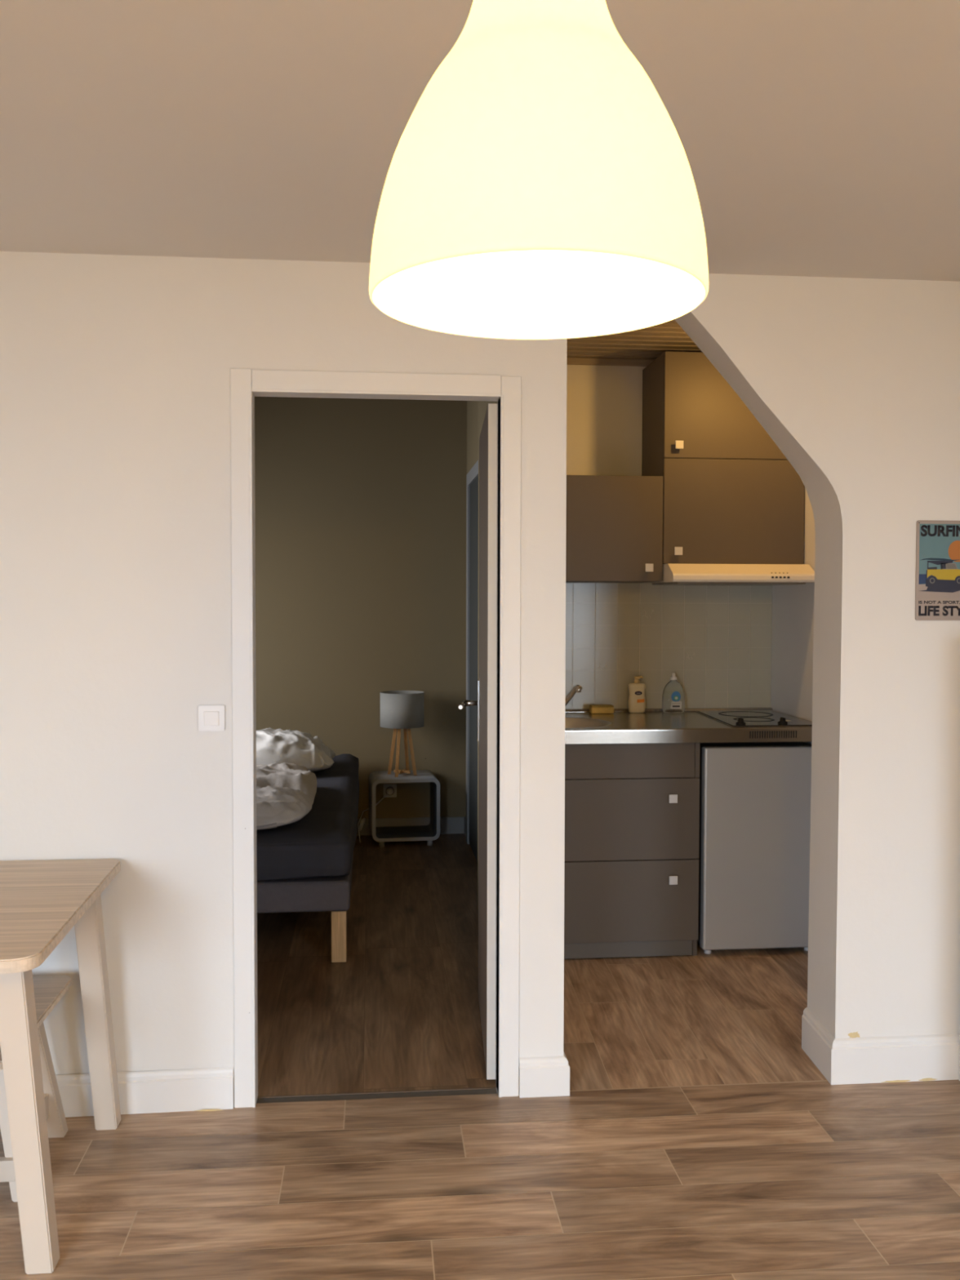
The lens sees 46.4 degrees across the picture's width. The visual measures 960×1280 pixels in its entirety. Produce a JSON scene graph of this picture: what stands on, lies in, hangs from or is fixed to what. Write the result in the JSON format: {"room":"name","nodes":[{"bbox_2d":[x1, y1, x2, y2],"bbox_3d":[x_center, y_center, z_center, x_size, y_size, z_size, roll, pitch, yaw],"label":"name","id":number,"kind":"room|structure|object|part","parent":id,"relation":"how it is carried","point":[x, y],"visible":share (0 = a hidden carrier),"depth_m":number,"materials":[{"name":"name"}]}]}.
{"room":"dining room","nodes":[
{"label":"dining room","id":0,"kind":"room"},
{"bbox_2d":[254,396,466,818],"bbox_3d":[-1.523,-0.313,6.591,3.060,2.950,0.100,0,2,-6],"label":"wall","id":1,"kind":"structure","parent":0,"point":[360,504],"depth_m":6.62,"materials":[{"name":"paint"}]},
{"bbox_2d":[382,784,396,797],"bbox_3d":[-0.536,0.899,6.675,0.080,0.078,0.011,0,2,-6],"label":"wall socket","id":2,"kind":"object","parent":1,"relation":"attached to","point":[385,787],"visible":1,"depth_m":6.67,"materials":[{"name":"plastic"}]},
{"bbox_2d":[385,786,394,795],"bbox_3d":[-0.536,0.900,6.671,0.052,0.052,0.003,0,2,-6],"label":"outlet","id":3,"kind":"object","parent":2,"relation":"attached to","point":[386,788],"depth_m":6.67,"materials":[{"name":"white plastic"}]},
{"bbox_2d":[356,816,466,837],"bbox_3d":[-1.483,1.143,5.772,2.975,0.099,1.640,0,2,-6],"label":"baseboard","id":4,"kind":"structure","parent":1,"relation":"attached to","point":[447,824],"depth_m":6.69,"materials":[{"name":"white wood"}]},
{"bbox_2d":[0,251,959,1106],"bbox_3d":[-0.315,-0.022,3.206,5.200,2.625,0.250,0,2,-6],"label":"wall","id":5,"kind":"structure","parent":0,"point":[116,575],"depth_m":3.06,"materials":[{"name":"paint"}]},
{"bbox_2d":[198,705,225,730],"bbox_3d":[-0.729,0.212,3.041,0.070,0.070,0.014,0,2,-6],"label":"light switch","id":6,"kind":"object","parent":5,"relation":"attached to","point":[211,717],"visible":1,"depth_m":3.04,"materials":[{"name":"white plastic"}]},
{"bbox_2d":[230,368,521,1107],"bbox_3d":[-0.285,0.277,3.124,0.790,2.022,0.076,0,2,-6],"label":"trim","id":7,"kind":"structure","parent":5,"relation":"attached to","point":[246,384],"depth_m":3.08,"materials":[{"name":"white wood"}]},
{"bbox_2d":[458,403,497,1079],"bbox_3d":[0.002,0.289,3.559,0.107,1.945,0.702,0,2,-6],"label":"door","id":8,"kind":"structure","parent":5,"relation":"in","point":[486,702],"depth_m":3.24,"materials":[{"name":"painted wood"},{"name":"metal"}]},
{"bbox_3d":[-0.042,0.219,3.818,0.058,0.023,0.114,0,2,10],"label":"handle","id":9,"kind":"part","parent":8,"relation":"part of","materials":[{"name":"silver metal"}]},
{"bbox_3d":[-0.006,0.243,3.863,0.006,0.210,0.038,0,2,-2],"label":"handle plate","id":10,"kind":"part","parent":8,"relation":"part of","materials":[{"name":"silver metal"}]},
{"bbox_2d":[519,1051,569,1097],"bbox_3d":[0.179,1.233,3.195,0.142,0.108,0.074,0,2,-6],"label":"baseboard","id":11,"kind":"object","parent":5,"relation":"attached to","point":[548,1076],"visible":0.93,"depth_m":3.16,"materials":[{"name":"white wood"}]},
{"bbox_2d":[801,1007,959,1084],"bbox_3d":[1.288,1.218,3.400,0.574,0.129,0.268,0,2,-6],"label":"baseboard","id":12,"kind":"structure","parent":5,"relation":"attached to","point":[874,1060],"depth_m":3.26,"materials":[{"name":"white wood"}]},
{"bbox_2d":[915,520,959,620],"bbox_3d":[1.350,-0.200,3.234,0.190,0.288,0.004,0,2,-6],"label":"sign","id":13,"kind":"object","parent":5,"relation":"attached to","point":[937,588],"visible":1,"depth_m":3.23,"materials":[{"name":"multicoloured paper"}]},
{"bbox_2d":[918,523,959,592],"bbox_3d":[1.350,-0.236,3.231,0.176,0.198,0.001,0,2,-6],"label":"picture","id":14,"kind":"object","parent":13,"relation":"attached to","point":[939,544],"depth_m":3.23},
{"bbox_2d":[0,0,959,281],"bbox_3d":[-0.056,-0.987,0.557,5.200,0.100,5.000,0,2,-6],"label":"ceiling","id":15,"kind":"structure","parent":0,"point":[818,138],"depth_m":2.13,"materials":[{"name":"paint"}]},
{"bbox_2d":[368,0,708,339],"bbox_3d":[0.047,-0.610,0.892,0.271,0.674,0.271,0,2,-6],"label":"pendant lamp","id":16,"kind":"object","parent":15,"relation":"hanging from","point":[540,184],"visible":1,"depth_m":0.81,"materials":[{"name":"white plastic"}]},
{"bbox_2d":[0,833,959,1279],"bbox_3d":[-0.237,1.344,2.433,5.200,0.060,8.600,0,2,-6],"label":"floor","id":17,"kind":"structure","parent":0,"point":[820,1180],"depth_m":2.88,"materials":[{"name":"brown wood"}]},
{"bbox_2d":[0,975,71,1201],"bbox_3d":[-1.264,1.099,2.667,0.442,0.407,0.565,0,2,-6],"label":"stool","id":18,"kind":"object","parent":17,"relation":"on","point":[48,990],"visible":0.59,"depth_m":2.87,"materials":[{"name":"brown wood"}]},
{"bbox_3d":[-1.102,1.111,2.644,0.159,0.388,0.068,1,2,32],"label":"leg","id":19,"kind":"part","parent":18,"relation":"part of","materials":[{"name":"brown wood"}]},
{"bbox_3d":[-1.264,0.906,2.660,0.442,0.019,0.565,0,2,-6],"label":"seat","id":20,"kind":"part","parent":18,"relation":"part of","materials":[{"name":"brown wood"}]},
{"bbox_3d":[-1.141,1.101,2.897,0.147,0.388,0.064,-1,2,-34],"label":"leg","id":21,"kind":"part","parent":18,"relation":"part of","materials":[{"name":"brown wood"}]},
{"bbox_2d":[0,858,121,1274],"bbox_3d":[-1.469,0.956,2.562,1.125,0.700,0.855,0,2,-6],"label":"dining table","id":22,"kind":"object","parent":17,"relation":"on","point":[41,901],"visible":1,"depth_m":2.36,"materials":[{"name":"brown wood"}]},
{"bbox_3d":[-0.936,0.981,2.313,0.100,0.672,0.104,0,2,-6],"label":"leg","id":23,"kind":"part","parent":22,"relation":"part of","materials":[{"name":"brown wood"}]},
{"bbox_3d":[-1.008,0.958,2.942,0.100,0.672,0.108,0,2,-6],"label":"leg","id":24,"kind":"part","parent":22,"relation":"part of","materials":[{"name":"brown wood"}]},
{"bbox_2d":[256,753,359,962],"bbox_3d":[-1.309,0.954,5.372,1.444,0.505,2.317,0,2,-6],"label":"bed","id":25,"kind":"object","parent":17,"relation":"on","point":[305,864],"visible":0.21,"depth_m":4.31,"materials":[{"name":"grey fabric"}]},
{"bbox_2d":[256,762,316,830],"bbox_3d":[-1.316,0.650,4.814,1.203,0.159,1.258,0,2,-6],"label":"pillow","id":26,"kind":"object","parent":25,"relation":"on","point":[286,793],"visible":0.2,"depth_m":4.58,"materials":[{"name":"white fabric"}]},
{"bbox_2d":[256,728,336,772],"bbox_3d":[-1.205,0.582,5.930,0.869,0.216,0.577,0,2,-6],"label":"pillow","id":27,"kind":"object","parent":25,"relation":"on","point":[279,746],"visible":0.4,"depth_m":5.74,"materials":[{"name":"beige fabric"}]},
{"bbox_3d":[-1.308,0.803,5.366,1.444,0.203,2.317,0,2,-6],"label":"mattress","id":28,"kind":"part","parent":25,"relation":"part of","materials":[{"name":"grey fabric"}]},
{"bbox_3d":[-0.548,1.145,4.351,0.058,0.198,0.058,0,2,-6],"label":"leg","id":29,"kind":"part","parent":25,"relation":"part of","materials":[{"name":"brown wood"}]},
{"bbox_2d":[256,1088,497,1103],"bbox_3d":[-0.289,1.299,3.169,0.678,0.016,0.043,0,2,-6],"label":"threshold","id":30,"kind":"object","parent":17,"relation":"on","point":[492,1091],"depth_m":3.17,"materials":[{"name":"brown wood"}]},
{"bbox_2d":[368,769,439,847],"bbox_3d":[-0.443,0.975,6.501,0.385,0.387,0.325,0,2,-9],"label":"nightstand","id":31,"kind":"object","parent":17,"relation":"on","point":[431,832],"visible":0.99,"depth_m":6.41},
{"bbox_2d":[357,690,424,842],"bbox_3d":[-0.519,0.728,6.507,0.385,0.856,0.307,0,2,-6],"label":"table lamp","id":32,"kind":"object","parent":31,"relation":"on","point":[399,709],"visible":1,"depth_m":6.40,"materials":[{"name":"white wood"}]},
{"bbox_3d":[-0.507,0.633,6.503,0.068,0.295,0.024,1,2,19],"label":"leg","id":33,"kind":"part","parent":32,"relation":"part of","materials":[{"name":"brown wood"}]},
{"bbox_3d":[-0.471,0.636,6.427,0.024,0.295,0.068,1,2,19],"label":"leg","id":34,"kind":"part","parent":32,"relation":"part of","materials":[{"name":"brown wood"}]},
{"bbox_3d":[-0.450,0.400,6.475,0.254,0.197,0.254,0,2,-6],"label":"lamp shade","id":35,"kind":"part","parent":32,"relation":"part of","materials":[{"name":"fabric"}]},
{"bbox_3d":[-0.431,0.632,6.540,0.024,0.295,0.068,1,2,19],"label":"leg","id":36,"kind":"part","parent":32,"relation":"part of","materials":[{"name":"brown wood"}]},
{"bbox_3d":[-0.394,0.634,6.464,0.068,0.295,0.024,1,2,19],"label":"leg","id":37,"kind":"part","parent":32,"relation":"part of","materials":[{"name":"brown wood"}]},
{"bbox_2d":[564,742,700,959],"bbox_3d":[0.465,0.814,4.634,0.735,0.846,0.621,0,2,-6],"label":"base cabinet","id":38,"kind":"object","parent":17,"relation":"on","point":[631,851],"visible":0.66,"depth_m":4.36,"materials":[{"name":"grey laminate"}]},
{"bbox_3d":[0.484,0.469,4.347,0.712,0.137,0.015,0,2,-6],"label":"panel","id":39,"kind":"part","parent":38,"relation":"part of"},
{"bbox_3d":[0.493,1.020,4.367,0.732,0.318,0.017,0,2,-6],"label":"drawer","id":40,"kind":"part","parent":38,"relation":"part of","materials":[{"name":"grey laminate"}]},
{"bbox_3d":[0.493,0.699,4.355,0.732,0.318,0.017,0,2,-6],"label":"drawer","id":41,"kind":"part","parent":38,"relation":"part of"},
{"bbox_3d":[0.752,0.935,4.367,0.033,0.033,0.026,0,2,-6],"label":"knob","id":42,"kind":"part","parent":38,"relation":"part of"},
{"bbox_3d":[0.749,0.616,4.356,0.033,0.033,0.026,0,2,-6],"label":"knob","id":43,"kind":"part","parent":38,"relation":"part of","materials":[{"name":"silver metal"}]},
{"bbox_2d":[564,707,812,744],"bbox_3d":[0.724,0.394,4.670,1.260,0.150,0.691,0,2,-6],"label":"countertop","id":44,"kind":"structure","parent":38,"relation":"on","point":[653,726],"depth_m":4.36,"materials":[{"name":"silver metal"}]},
{"bbox_2d":[564,684,582,706],"bbox_3d":[0.335,0.253,4.726,0.052,0.148,0.305,-1,2,-28],"label":"mixer tap","id":45,"kind":"object","parent":44,"relation":"on","point":[577,688],"visible":0.38,"depth_m":4.63,"materials":[{"name":"silver metal"}]},
{"bbox_2d":[564,717,611,728],"bbox_3d":[0.328,0.403,4.541,0.410,0.138,0.400,0,2,-6],"label":"sink","id":46,"kind":"object","parent":44,"relation":"in","point":[570,722],"depth_m":4.69,"materials":[{"name":"metal"}]},
{"bbox_2d":[589,704,613,713],"bbox_3d":[0.534,0.303,4.918,0.100,0.034,0.057,0,2,-6],"label":"sponge","id":47,"kind":"object","parent":44,"relation":"on","point":[593,708],"visible":1,"depth_m":4.89,"materials":[{"name":"plastic"}]},
{"bbox_2d":[627,675,645,712],"bbox_3d":[0.691,0.239,4.932,0.077,0.162,0.045,0,2,-6],"label":"lotion bottle","id":48,"kind":"object","parent":44,"relation":"on","point":[637,701],"visible":1,"depth_m":4.92,"materials":[{"name":"beige plastic"}]},
{"bbox_2d":[662,672,684,712],"bbox_3d":[0.855,0.233,4.947,0.101,0.175,0.060,0,2,-6],"label":"soap bottle","id":49,"kind":"object","parent":44,"relation":"on","point":[673,696],"visible":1,"depth_m":4.93,"materials":[{"name":"clear plastic"}]},
{"bbox_2d":[696,710,812,727],"bbox_3d":[1.148,0.315,4.697,0.383,0.030,0.590,0,2,-6],"label":"cooktop","id":50,"kind":"object","parent":44,"relation":"in","point":[735,718],"visible":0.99,"depth_m":4.64,"materials":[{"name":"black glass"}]},
{"bbox_3d":[1.033,0.322,4.437,0.038,0.024,0.038,0,2,-6],"label":"control knob","id":51,"kind":"part","parent":50,"relation":"part of","materials":[{"name":"black plastic"}]},
{"bbox_3d":[1.206,0.321,4.464,0.038,0.024,0.038,0,2,-6],"label":"control knob","id":52,"kind":"part","parent":50,"relation":"part of","materials":[{"name":"black plastic"}]},
{"bbox_3d":[0.849,0.469,4.383,0.019,0.137,0.015,0,2,-6],"label":"corner post","id":53,"kind":"part","parent":38,"relation":"part of","materials":[{"name":"wood"}]},
{"bbox_2d":[697,742,811,954],"bbox_3d":[1.085,0.823,4.700,0.478,0.826,0.592,0,2,-6],"label":"fridge","id":54,"kind":"object","parent":17,"relation":"on","point":[753,859],"visible":0.56,"depth_m":4.40,"materials":[{"name":"silver metal"}]},
{"bbox_2d":[466,400,497,909],"bbox_3d":[0.089,-0.251,4.938,0.175,2.950,3.508,0,2,-6],"label":"wall","id":55,"kind":"structure","parent":0,"point":[476,410],"depth_m":5.97,"materials":[{"name":"paint"}]},
{"bbox_2d":[466,460,478,844],"bbox_3d":[-0.024,0.126,6.020,0.020,2.120,0.940,0,2,-6],"label":"trim","id":56,"kind":"structure","parent":55,"relation":"attached to","point":[471,476],"depth_m":6.41,"materials":[{"name":"white wood"}]},
{"bbox_2d":[468,475,478,862],"bbox_3d":[-0.019,0.156,6.016,0.009,2.040,0.770,0,2,-6],"label":"door","id":57,"kind":"structure","parent":55,"relation":"in","point":[473,487],"depth_m":6.12,"materials":[{"name":"grey wood"}]},
{"bbox_2d":[566,364,646,475],"bbox_3d":[0.731,-0.089,5.061,1.355,2.620,0.100,0,2,-6],"label":"wall","id":58,"kind":"structure","parent":0,"point":[604,403],"depth_m":4.96,"materials":[{"name":"paint"}]},
{"bbox_2d":[566,357,654,366],"bbox_3d":[0.694,-1.228,4.958,1.262,0.030,0.016,0,2,-6],"label":"trim","id":59,"kind":"structure","parent":58,"relation":"attached to","point":[570,361],"depth_m":4.94,"materials":[{"name":"brown wood"}]},
{"bbox_2d":[565,475,662,582],"bbox_3d":[0.412,-0.463,4.753,0.654,0.433,0.404,0,2,-6],"label":"upper cabinet","id":60,"kind":"object","parent":58,"relation":"attached to","point":[614,524],"visible":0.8,"depth_m":4.59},
{"bbox_3d":[0.692,-0.296,4.596,0.033,0.033,0.026,0,2,-6],"label":"knob","id":61,"kind":"part","parent":60,"relation":"part of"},
{"bbox_2d":[564,582,772,708],"bbox_3d":[0.690,0.178,5.012,1.262,0.890,0.008,0,2,-6],"label":"tiles","id":62,"kind":"structure","parent":58,"relation":"attached to","point":[727,628],"depth_m":5.02,"materials":[{"name":"tile"}]},
{"bbox_2d":[566,319,702,359],"bbox_3d":[0.769,-1.238,4.184,1.263,0.045,1.570,0,2,-6],"label":"ceiling","id":63,"kind":"structure","parent":0,"point":[648,343],"depth_m":4.67,"materials":[{"name":"brown wood"}]},
{"bbox_2d":[770,488,815,744],"bbox_3d":[1.441,-0.060,4.292,0.092,2.620,1.570,0,2,-6],"label":"wall","id":64,"kind":"structure","parent":0,"point":[793,605],"depth_m":4.78,"materials":[{"name":"paint"}]},
{"bbox_2d":[641,351,804,564],"bbox_3d":[1.037,-0.755,4.804,0.600,0.868,0.404,0,2,-6],"label":"upper cabinet","id":65,"kind":"object","parent":64,"relation":"attached to","point":[731,495],"visible":0.89,"depth_m":4.63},
{"bbox_3d":[0.814,-0.365,4.606,0.033,0.033,0.026,0,2,-6],"label":"knob","id":66,"kind":"part","parent":65,"relation":"part of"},
{"bbox_3d":[0.815,-0.799,4.590,0.033,0.033,0.026,0,2,-6],"label":"knob","id":67,"kind":"part","parent":65,"relation":"part of","materials":[{"name":"silver metal"}]},
{"bbox_3d":[1.054,-0.966,4.629,0.598,0.432,0.017,0,2,-6],"label":"door","id":68,"kind":"part","parent":65,"relation":"part of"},
{"bbox_2d":[648,563,814,585],"bbox_3d":[1.042,-0.276,4.760,0.594,0.082,0.528,0,2,-6],"label":"range hood","id":69,"kind":"object","parent":65,"relation":"attached to","point":[673,574],"visible":0.98,"depth_m":4.53,"materials":[{"name":"metal"}]},
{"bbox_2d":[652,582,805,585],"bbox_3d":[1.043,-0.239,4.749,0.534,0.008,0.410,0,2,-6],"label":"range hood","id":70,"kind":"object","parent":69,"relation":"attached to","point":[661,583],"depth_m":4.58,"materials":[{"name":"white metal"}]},
{"bbox_3d":[1.053,-0.532,4.645,0.598,0.431,0.017,0,2,-6],"label":"door","id":71,"kind":"part","parent":65,"relation":"part of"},
{"bbox_2d":[958,1029,959,1080],"bbox_3d":[2.137,0.218,0.816,0.988,2.316,5.000,0,2,-6],"label":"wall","id":72,"kind":"structure","parent":0,"point":[959,1029],"depth_m":3.27,"materials":[{"name":"paint"}]},
{"bbox_3d":[-2.696,0.224,0.341,0.100,2.316,5.000,0,2,-6],"label":"wall","id":73,"kind":"structure","parent":0,"visible":0},
{"bbox_2d":[55,1066,233,1117],"bbox_3d":[-1.785,1.235,2.965,2.224,0.112,0.020,0,2,-6],"label":"baseboard","id":74,"kind":"structure","parent":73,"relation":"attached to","point":[195,1089],"depth_m":3.06,"materials":[{"name":"white wood"}]}
]}

